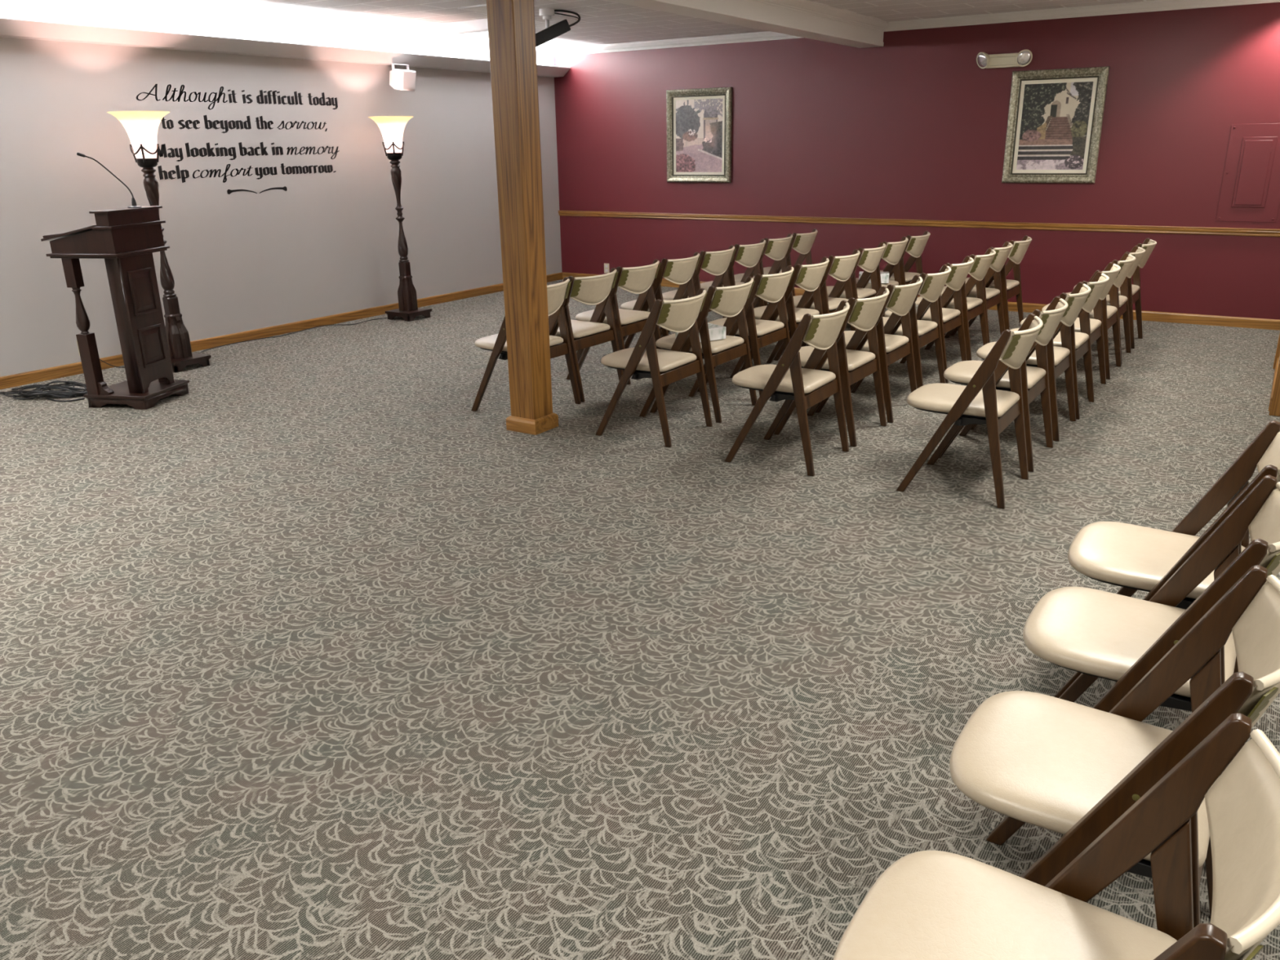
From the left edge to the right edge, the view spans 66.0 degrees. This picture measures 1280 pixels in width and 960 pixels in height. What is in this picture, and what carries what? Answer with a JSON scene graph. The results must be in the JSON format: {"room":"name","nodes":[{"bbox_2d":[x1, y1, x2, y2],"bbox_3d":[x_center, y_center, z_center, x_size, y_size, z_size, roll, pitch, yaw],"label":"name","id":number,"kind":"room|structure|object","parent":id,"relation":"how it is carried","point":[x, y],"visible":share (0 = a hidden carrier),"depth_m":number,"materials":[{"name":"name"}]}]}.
{"room":"funeral home chapel","nodes":[
{"label":"funeral home chapel","id":0,"kind":"room"},
{"bbox_2d":[0,0,561,377],"bbox_3d":[-4.333,-1.961,6.770,0.100,2.580,12.300,11,22,31],"label":"wall","id":1,"kind":"structure","parent":0,"point":[326,244],"depth_m":8.21,"materials":[{"name":"grey paint"}]},
{"bbox_2d":[136,84,339,194],"bbox_3d":[-3.229,-2.817,8.204,0.001,0.836,1.914,11,22,31],"label":"wall lettering","id":2,"kind":"object","parent":1,"relation":"attached to","point":[162,152],"depth_m":8.10,"materials":[{"name":"black plastic"}]},
{"bbox_2d":[0,271,562,389],"bbox_3d":[-4.266,-0.771,7.143,0.014,0.084,12.300,11,22,31],"label":"baseboard","id":3,"kind":"structure","parent":1,"relation":"attached to","point":[64,371],"depth_m":8.61,"materials":[{"name":"brown wood"}]},
{"bbox_2d":[0,17,570,77],"bbox_3d":[-4.206,-2.920,6.345,0.242,0.096,12.300,11,22,31],"label":"trim","id":4,"kind":"structure","parent":1,"relation":"attached to","point":[13,28],"depth_m":7.70,"materials":[{"name":"grey paint"}]},
{"bbox_2d":[389,63,415,90],"bbox_3d":[-2.219,-3.743,9.175,0.205,0.231,0.214,8,21,25],"label":"loudspeaker","id":5,"kind":"object","parent":1,"relation":"hanging from","point":[399,79],"visible":1,"depth_m":9.11,"materials":[{"name":"white plastic"}]},
{"bbox_2d":[402,71,415,89],"bbox_3d":[-2.139,-3.702,9.147,0.028,0.152,0.176,8,21,25],"label":"grille","id":6,"kind":"object","parent":5,"relation":"attached to","point":[408,77],"depth_m":9.14,"materials":[{"name":"grey plastic"}]},
{"bbox_2d":[106,0,1155,48],"bbox_3d":[-0.148,-2.420,3.759,10.100,0.100,12.500,11,22,31],"label":"ceiling","id":7,"kind":"structure","parent":0,"point":[602,22],"depth_m":8.16,"materials":[{"name":"paint"}]},
{"bbox_2d":[399,18,488,39],"bbox_3d":[-1.699,-3.980,8.713,1.075,0.094,0.110,11,22,31],"label":"fluorescent light","id":8,"kind":"object","parent":7,"relation":"attached to","point":[474,25],"visible":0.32,"depth_m":8.68,"materials":[{"name":"white plastic"}]},
{"bbox_2d":[457,4,487,13],"bbox_3d":[-1.165,-3.708,7.765,0.386,0.016,0.386,11,22,31],"label":"ceiling light","id":9,"kind":"object","parent":7,"relation":"in","point":[478,8],"visible":0.3,"depth_m":7.70,"materials":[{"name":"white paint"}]},
{"bbox_2d":[535,8,580,46],"bbox_3d":[-0.690,-3.636,7.952,0.432,0.286,0.240,-7,20,-18],"label":"ceiling projector","id":10,"kind":"object","parent":7,"relation":"attached to","point":[549,33],"visible":0.98,"depth_m":7.85,"materials":[{"name":"black plastic"}]},
{"bbox_2d":[0,279,1279,959],"bbox_3d":[-0.105,0.125,4.627,10.100,0.120,12.500,11,22,31],"label":"floor","id":11,"kind":"structure","parent":0,"point":[308,651],"depth_m":3.26,"materials":[{"name":"carpet"}]},
{"bbox_2d":[0,380,87,401],"bbox_3d":[-4.382,-0.537,6.500,1.574,0.060,0.559,-10,21,-24],"label":"cable coil","id":12,"kind":"object","parent":11,"relation":"on","point":[38,391],"visible":0.84,"depth_m":6.67,"materials":[{"name":"black rubber"}]},
{"bbox_2d":[99,359,124,367],"bbox_3d":[-3.893,-0.932,7.428,0.480,0.190,0.065,-8,20,-20],"label":"lamp cord","id":13,"kind":"object","parent":11,"relation":"on","point":[100,359],"visible":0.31,"depth_m":7.43,"materials":[{"name":"black rubber"}]},
{"bbox_2d":[40,205,189,409],"bbox_3d":[-3.334,-1.106,6.318,0.498,1.222,0.512,3,19,10],"label":"lectern","id":14,"kind":"object","parent":11,"relation":"on","point":[126,238],"visible":1,"depth_m":6.21,"materials":[{"name":"brown wood"}]},
{"bbox_2d":[76,152,142,208],"bbox_3d":[-3.268,-1.849,6.083,0.306,0.332,0.079,-5,19,-11],"label":"gooseneck microphone","id":15,"kind":"object","parent":14,"relation":"on","point":[133,201],"visible":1,"depth_m":6.10,"materials":[{"name":"black plastic"}]},
{"bbox_2d":[106,111,211,372],"bbox_3d":[-3.494,-1.717,7.198,0.397,1.816,0.397,-15,23,-36],"label":"floor lamp","id":16,"kind":"object","parent":11,"relation":"on","point":[141,127],"visible":0.77,"depth_m":7.07,"materials":[{"name":"brown wood"}]},
{"bbox_2d":[197,317,387,368],"bbox_3d":[-3.089,-1.231,8.547,0.495,0.007,2.377,7,20,22],"label":"lamp cord","id":17,"kind":"object","parent":11,"relation":"on","point":[383,317],"visible":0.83,"depth_m":8.70,"materials":[{"name":"black rubber"}]},
{"bbox_2d":[368,115,431,321],"bbox_3d":[-2.228,-2.412,9.172,0.397,1.816,0.397,-15,23,-36],"label":"floor lamp","id":18,"kind":"object","parent":11,"relation":"on","point":[391,127],"visible":1,"depth_m":9.13,"materials":[{"name":"brown wood"}]},
{"bbox_2d":[486,0,558,435],"bbox_3d":[-0.642,-1.522,5.300,0.214,2.580,0.214,11,22,31],"label":"support post","id":19,"kind":"object","parent":11,"relation":"on","point":[510,23],"visible":1,"depth_m":5.26,"materials":[{"name":"brown wood"}]},
{"bbox_2d":[471,276,581,411],"bbox_3d":[-0.718,-0.828,6.047,0.535,0.787,0.491,11,22,32],"label":"folding chair","id":20,"kind":"object","parent":11,"relation":"on","point":[557,293],"visible":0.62,"depth_m":6.01,"materials":[{"name":"brown wood"}]},
{"bbox_2d":[551,267,622,402],"bbox_3d":[-0.442,-0.973,6.457,0.535,0.787,0.491,11,22,31],"label":"folding chair","id":21,"kind":"object","parent":11,"relation":"on","point":[592,290],"visible":0.77,"depth_m":6.28,"materials":[{"name":"brown wood"}]},
{"bbox_2d":[575,259,662,384],"bbox_3d":[-0.156,-1.125,6.891,0.535,0.787,0.491,11,22,31],"label":"folding chair","id":22,"kind":"object","parent":11,"relation":"on","point":[639,280],"visible":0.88,"depth_m":6.71,"materials":[{"name":"beige leather"}]},
{"bbox_2d":[595,288,712,447],"bbox_3d":[0.074,-0.654,5.498,0.535,0.787,0.491,11,22,31],"label":"folding chair","id":23,"kind":"object","parent":11,"relation":"on","point":[664,367],"visible":1,"depth_m":5.33,"materials":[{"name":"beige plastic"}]},
{"bbox_2d":[620,252,700,348],"bbox_3d":[0.149,-1.271,7.303,0.535,0.787,0.491,11,22,31],"label":"folding chair","id":24,"kind":"object","parent":11,"relation":"on","point":[677,271],"visible":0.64,"depth_m":7.06,"materials":[{"name":"beige leather"}]},
{"bbox_2d":[656,244,735,348],"bbox_3d":[0.449,-1.428,7.751,0.535,0.787,0.491,11,22,31],"label":"folding chair","id":25,"kind":"object","parent":11,"relation":"on","point":[714,263],"visible":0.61,"depth_m":7.50,"materials":[{"name":"beige leather"}]},
{"bbox_2d":[649,275,756,422],"bbox_3d":[0.387,-0.811,5.944,0.535,0.787,0.491,11,22,31],"label":"folding chair","id":26,"kind":"object","parent":11,"relation":"on","point":[729,302],"visible":0.87,"depth_m":5.75,"materials":[{"name":"brown wood"}]},
{"bbox_2d":[675,322,725,342],"bbox_3d":[0.362,-0.912,5.878,0.240,0.143,0.184,-13,22,-31],"label":"tissue box","id":27,"kind":"object","parent":26,"relation":"on","point":[716,331],"visible":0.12,"depth_m":5.85,"materials":[{"name":"white cardboard"}]},
{"bbox_2d":[700,239,766,318],"bbox_3d":[0.747,-1.586,8.198,0.535,0.787,0.491,11,22,31],"label":"folding chair","id":28,"kind":"object","parent":11,"relation":"on","point":[748,255],"visible":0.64,"depth_m":7.95,"materials":[{"name":"beige leather"}]},
{"bbox_2d":[697,265,794,395],"bbox_3d":[0.702,-0.982,6.429,0.535,0.787,0.491,11,22,31],"label":"folding chair","id":29,"kind":"object","parent":11,"relation":"on","point":[762,332],"visible":0.74,"depth_m":6.23,"materials":[{"name":"beige leather"}]},
{"bbox_2d":[733,233,793,308],"bbox_3d":[1.036,-1.741,8.639,0.535,0.787,0.491,11,22,32],"label":"folding chair","id":30,"kind":"object","parent":11,"relation":"on","point":[776,249],"visible":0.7,"depth_m":8.40,"materials":[{"name":"beige leather"}]},
{"bbox_2d":[740,257,829,371],"bbox_3d":[1.014,-1.137,6.869,0.535,0.787,0.491,11,22,31],"label":"folding chair","id":31,"kind":"object","parent":11,"relation":"on","point":[810,277],"visible":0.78,"depth_m":6.64,"materials":[{"name":"beige leather"}]},
{"bbox_2d":[724,300,849,476],"bbox_3d":[0.758,-0.496,5.001,0.535,0.787,0.491,11,22,31],"label":"folding chair","id":32,"kind":"object","parent":11,"relation":"on","point":[787,380],"visible":1,"depth_m":4.84,"materials":[{"name":"beige wood"}]},
{"bbox_2d":[755,228,817,307],"bbox_3d":[1.331,-1.893,9.071,0.535,0.787,0.491,11,22,30],"label":"folding chair","id":33,"kind":"object","parent":11,"relation":"on","point":[802,244],"visible":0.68,"depth_m":8.82,"materials":[{"name":"beige leather"}]},
{"bbox_2d":[773,248,860,360],"bbox_3d":[1.325,-1.296,7.320,0.535,0.787,0.491,11,22,32],"label":"folding chair","id":34,"kind":"object","parent":11,"relation":"on","point":[842,268],"visible":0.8,"depth_m":7.10,"materials":[{"name":"beige leather"}]},
{"bbox_2d":[773,286,888,446],"bbox_3d":[1.068,-0.656,5.455,0.535,0.787,0.491,11,22,31],"label":"folding chair","id":35,"kind":"object","parent":11,"relation":"on","point":[855,365],"visible":0.81,"depth_m":5.28,"materials":[{"name":"beige wood"}]},
{"bbox_2d":[806,242,885,346],"bbox_3d":[1.629,-1.458,7.779,0.535,0.787,0.491,11,22,31],"label":"folding chair","id":36,"kind":"object","parent":11,"relation":"on","point":[869,260],"visible":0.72,"depth_m":7.56,"materials":[{"name":"beige leather"}]},
{"bbox_2d":[815,275,922,422],"bbox_3d":[1.373,-0.809,5.888,0.535,0.787,0.491,11,22,31],"label":"folding chair","id":37,"kind":"object","parent":11,"relation":"on","point":[892,348],"visible":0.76,"depth_m":5.69,"materials":[{"name":"beige wood"}]},
{"bbox_2d":[855,236,908,316],"bbox_3d":[1.920,-1.609,8.210,0.535,0.787,0.491,11,22,31],"label":"folding chair","id":38,"kind":"object","parent":11,"relation":"on","point":[893,252],"visible":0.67,"depth_m":7.97,"materials":[{"name":"beige leather"}]},
{"bbox_2d":[858,271,888,283],"bbox_3d":[1.929,-1.706,8.128,0.240,0.143,0.184,3,19,12],"label":"tissue box","id":39,"kind":"object","parent":38,"relation":"on","point":[884,275],"visible":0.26,"depth_m":8.04,"materials":[{"name":"white cardboard"}]},
{"bbox_2d":[850,264,951,392],"bbox_3d":[1.684,-0.970,6.346,0.535,0.787,0.491,11,22,31],"label":"folding chair","id":40,"kind":"object","parent":11,"relation":"on","point":[923,332],"visible":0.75,"depth_m":6.15,"materials":[{"name":"beige wood"}]},
{"bbox_2d":[880,231,930,300],"bbox_3d":[2.238,-1.774,8.678,0.535,0.787,0.491,11,22,32],"label":"folding chair","id":41,"kind":"object","parent":11,"relation":"on","point":[917,244],"visible":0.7,"depth_m":8.44,"materials":[{"name":"beige leather"}]},
{"bbox_2d":[884,255,973,383],"bbox_3d":[1.975,-1.126,6.789,0.535,0.787,0.491,11,22,31],"label":"folding chair","id":42,"kind":"object","parent":11,"relation":"on","point":[949,318],"visible":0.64,"depth_m":6.66,"materials":[{"name":"beige wood"}]},
{"bbox_2d":[915,248,995,360],"bbox_3d":[2.287,-1.286,7.244,0.535,0.787,0.491,11,22,31],"label":"folding chair","id":43,"kind":"object","parent":11,"relation":"on","point":[972,307],"visible":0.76,"depth_m":7.05,"materials":[{"name":"beige wood"}]},
{"bbox_2d":[896,313,1043,509],"bbox_3d":[1.520,-0.351,4.538,0.535,0.787,0.491,11,22,31],"label":"folding chair","id":44,"kind":"object","parent":11,"relation":"on","point":[977,402],"visible":1,"depth_m":4.38,"materials":[{"name":"beige wood"}]},
{"bbox_2d":[930,241,1013,347],"bbox_3d":[2.578,-1.443,7.690,0.535,0.787,0.491,11,22,31],"label":"folding chair","id":45,"kind":"object","parent":11,"relation":"on","point":[993,296],"visible":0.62,"depth_m":7.61,"materials":[{"name":"beige wood"}]},
{"bbox_2d":[951,235,1031,335],"bbox_3d":[2.898,-1.599,8.133,0.535,0.787,0.491,11,22,32],"label":"folding chair","id":46,"kind":"object","parent":11,"relation":"on","point":[1010,288],"visible":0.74,"depth_m":7.93,"materials":[{"name":"beige wood"}]},
{"bbox_2d":[939,296,1068,471],"bbox_3d":[1.836,-0.518,5.013,0.535,0.787,0.491,11,22,31],"label":"folding chair","id":47,"kind":"object","parent":11,"relation":"on","point":[1035,380],"visible":0.66,"depth_m":4.93,"materials":[{"name":"beige wood"}]},
{"bbox_2d":[970,281,1091,441],"bbox_3d":[2.166,-0.686,5.490,0.535,0.787,0.491,11,22,31],"label":"folding chair","id":48,"kind":"object","parent":11,"relation":"on","point":[1060,359],"visible":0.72,"depth_m":5.31,"materials":[{"name":"beige wood"}]},
{"bbox_2d":[833,712,1279,959],"bbox_3d":[0.561,0.735,1.401,0.535,0.787,0.491,11,22,31],"label":"folding chair","id":49,"kind":"object","parent":11,"relation":"on","point":[926,904],"visible":1,"depth_m":1.45,"materials":[{"name":"beige leather"}]},
{"bbox_2d":[1009,271,1109,419],"bbox_3d":[2.457,-0.829,5.896,0.535,0.787,0.491,11,22,31],"label":"folding chair","id":50,"kind":"object","parent":11,"relation":"on","point":[1081,341],"visible":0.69,"depth_m":5.75,"materials":[{"name":"beige wood"}]},
{"bbox_2d":[1020,262,1120,398],"bbox_3d":[2.735,-0.981,6.327,0.535,0.787,0.491,11,22,31],"label":"folding chair","id":51,"kind":"object","parent":11,"relation":"on","point":[1112,270],"visible":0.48,"depth_m":6.30,"materials":[{"name":"beige wood"}]},
{"bbox_2d":[1041,253,1135,379],"bbox_3d":[3.072,-1.152,6.813,0.535,0.787,0.491,11,22,31],"label":"folding chair","id":52,"kind":"object","parent":11,"relation":"on","point":[1110,313],"visible":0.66,"depth_m":6.63,"materials":[{"name":"beige wood"}]},
{"bbox_2d":[1066,245,1145,364],"bbox_3d":[3.359,-1.305,7.247,0.535,0.787,0.491,11,22,31],"label":"folding chair","id":53,"kind":"object","parent":11,"relation":"on","point":[1138,252],"visible":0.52,"depth_m":7.23,"materials":[{"name":"beige wood"}]},
{"bbox_2d":[949,564,1279,928],"bbox_3d":[0.881,0.569,1.872,0.535,0.787,0.491,11,22,32],"label":"folding chair","id":54,"kind":"object","parent":11,"relation":"on","point":[1070,769],"visible":0.7,"depth_m":1.83,"materials":[{"name":"beige leather"}]},
{"bbox_2d":[1073,238,1156,348],"bbox_3d":[3.709,-1.487,7.763,0.535,0.787,0.491,11,22,31],"label":"folding chair","id":55,"kind":"object","parent":11,"relation":"on","point":[1134,291],"visible":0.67,"depth_m":7.58,"materials":[{"name":"beige wood"}]},
{"bbox_2d":[1022,475,1279,770],"bbox_3d":[1.211,0.398,2.356,0.535,0.787,0.491,11,22,31],"label":"folding chair","id":56,"kind":"object","parent":11,"relation":"on","point":[1095,633],"visible":0.56,"depth_m":2.32,"materials":[{"name":"beige leather"}]},
{"bbox_2d":[1053,420,1279,744],"bbox_3d":[1.508,0.245,2.792,0.535,0.787,0.491,11,22,31],"label":"folding chair","id":57,"kind":"object","parent":11,"relation":"on","point":[1131,557],"visible":0.42,"depth_m":2.79,"materials":[{"name":"beige leather"}]},
{"bbox_2d":[553,2,1279,319],"bbox_3d":[2.201,-3.083,9.739,7.470,2.580,0.100,11,22,31],"label":"wall","id":58,"kind":"structure","parent":0,"point":[911,126],"depth_m":9.22,"materials":[{"name":"red paint"}]},
{"bbox_2d":[604,262,608,273],"bbox_3d":[-0.394,-2.499,11.643,0.072,0.114,0.008,11,22,31],"label":"wall outlet","id":59,"kind":"object","parent":58,"relation":"attached to","point":[606,265],"visible":0.94,"depth_m":11.64,"materials":[{"name":"beige plastic"}]},
{"bbox_2d":[549,31,801,56],"bbox_3d":[0.533,-4.553,10.251,3.660,0.075,0.066,11,22,31],"label":"trim","id":60,"kind":"structure","parent":58,"relation":"attached to","point":[760,36],"depth_m":10.36,"materials":[{"name":"white paint"}]},
{"bbox_2d":[666,86,732,182],"bbox_3d":[0.621,-3.665,10.513,0.780,0.944,0.044,11,22,31],"label":"framed picture","id":61,"kind":"object","parent":58,"relation":"attached to","point":[699,121],"visible":1,"depth_m":10.51,"materials":[{"name":"silver metal"}]},
{"bbox_2d":[604,0,884,48],"bbox_3d":[-1.134,-2.467,4.413,0.231,0.202,12.300,11,22,31],"label":"ceiling beam","id":62,"kind":"structure","parent":58,"relation":"attached to","point":[746,13],"depth_m":7.38,"materials":[{"name":"white paint"}]},
{"bbox_2d":[751,0,888,31],"bbox_3d":[-1.015,-2.505,4.319,0.066,0.075,12.300,11,22,31],"label":"trim","id":63,"kind":"structure","parent":58,"relation":"attached to","point":[806,6],"depth_m":8.08,"materials":[{"name":"white paint"}]},
{"bbox_2d":[558,210,1279,236],"bbox_3d":[2.174,-2.583,9.852,7.470,0.059,0.028,11,22,31],"label":"trim","id":64,"kind":"structure","parent":58,"relation":"attached to","point":[1016,225],"depth_m":9.36,"materials":[{"name":"brown wood"}]},
{"bbox_2d":[562,271,1279,330],"bbox_3d":[2.195,-1.884,10.093,7.456,0.084,0.014,11,22,31],"label":"baseboard","id":65,"kind":"structure","parent":58,"relation":"attached to","point":[1188,318],"depth_m":8.55,"materials":[{"name":"brown wood"}]},
{"bbox_2d":[976,49,1032,68],"bbox_3d":[3.204,-3.708,8.697,0.480,0.137,0.120,11,22,31],"label":"emergency light","id":66,"kind":"object","parent":58,"relation":"attached to","point":[1022,59],"visible":1,"depth_m":8.70,"materials":[{"name":"beige plastic"}]},
{"bbox_2d":[1001,66,1109,182],"bbox_3d":[3.631,-3.101,8.663,0.784,0.942,0.044,11,22,31],"label":"framed picture","id":67,"kind":"object","parent":58,"relation":"attached to","point":[1055,122],"visible":1,"depth_m":8.66,"materials":[{"name":"silver metal"}]},
{"bbox_2d":[884,0,1279,31],"bbox_3d":[3.770,-3.930,8.267,3.585,0.075,0.066,11,22,31],"label":"trim","id":68,"kind":"structure","parent":58,"relation":"attached to","point":[1157,5],"depth_m":8.35,"materials":[{"name":"white paint"}]},
{"bbox_2d":[1215,123,1279,222],"bbox_3d":[4.971,-2.482,7.988,0.430,0.760,0.021,11,22,31],"label":"electrical panel","id":69,"kind":"object","parent":58,"relation":"attached to","point":[1250,191],"visible":1,"depth_m":8.00,"materials":[{"name":"red paint"}]},
{"bbox_3d":[3.058,-0.540,2.240,2.530,2.580,12.300,11,22,31],"label":"wall","id":70,"kind":"structure","parent":0,"visible":0},
{"bbox_2d":[1268,357,1279,416],"bbox_3d":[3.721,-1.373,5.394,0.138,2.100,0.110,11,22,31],"label":"trim","id":71,"kind":"structure","parent":70,"relation":"attached to","point":[1274,410],"depth_m":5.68,"materials":[{"name":"brown wood"}]},
{"bbox_2d":[1272,333,1279,368],"bbox_3d":[4.414,-1.775,6.538,0.031,2.100,0.080,11,22,31],"label":"trim","id":72,"kind":"structure","parent":70,"relation":"attached to","point":[1277,351],"depth_m":6.81,"materials":[{"name":"brown wood"}]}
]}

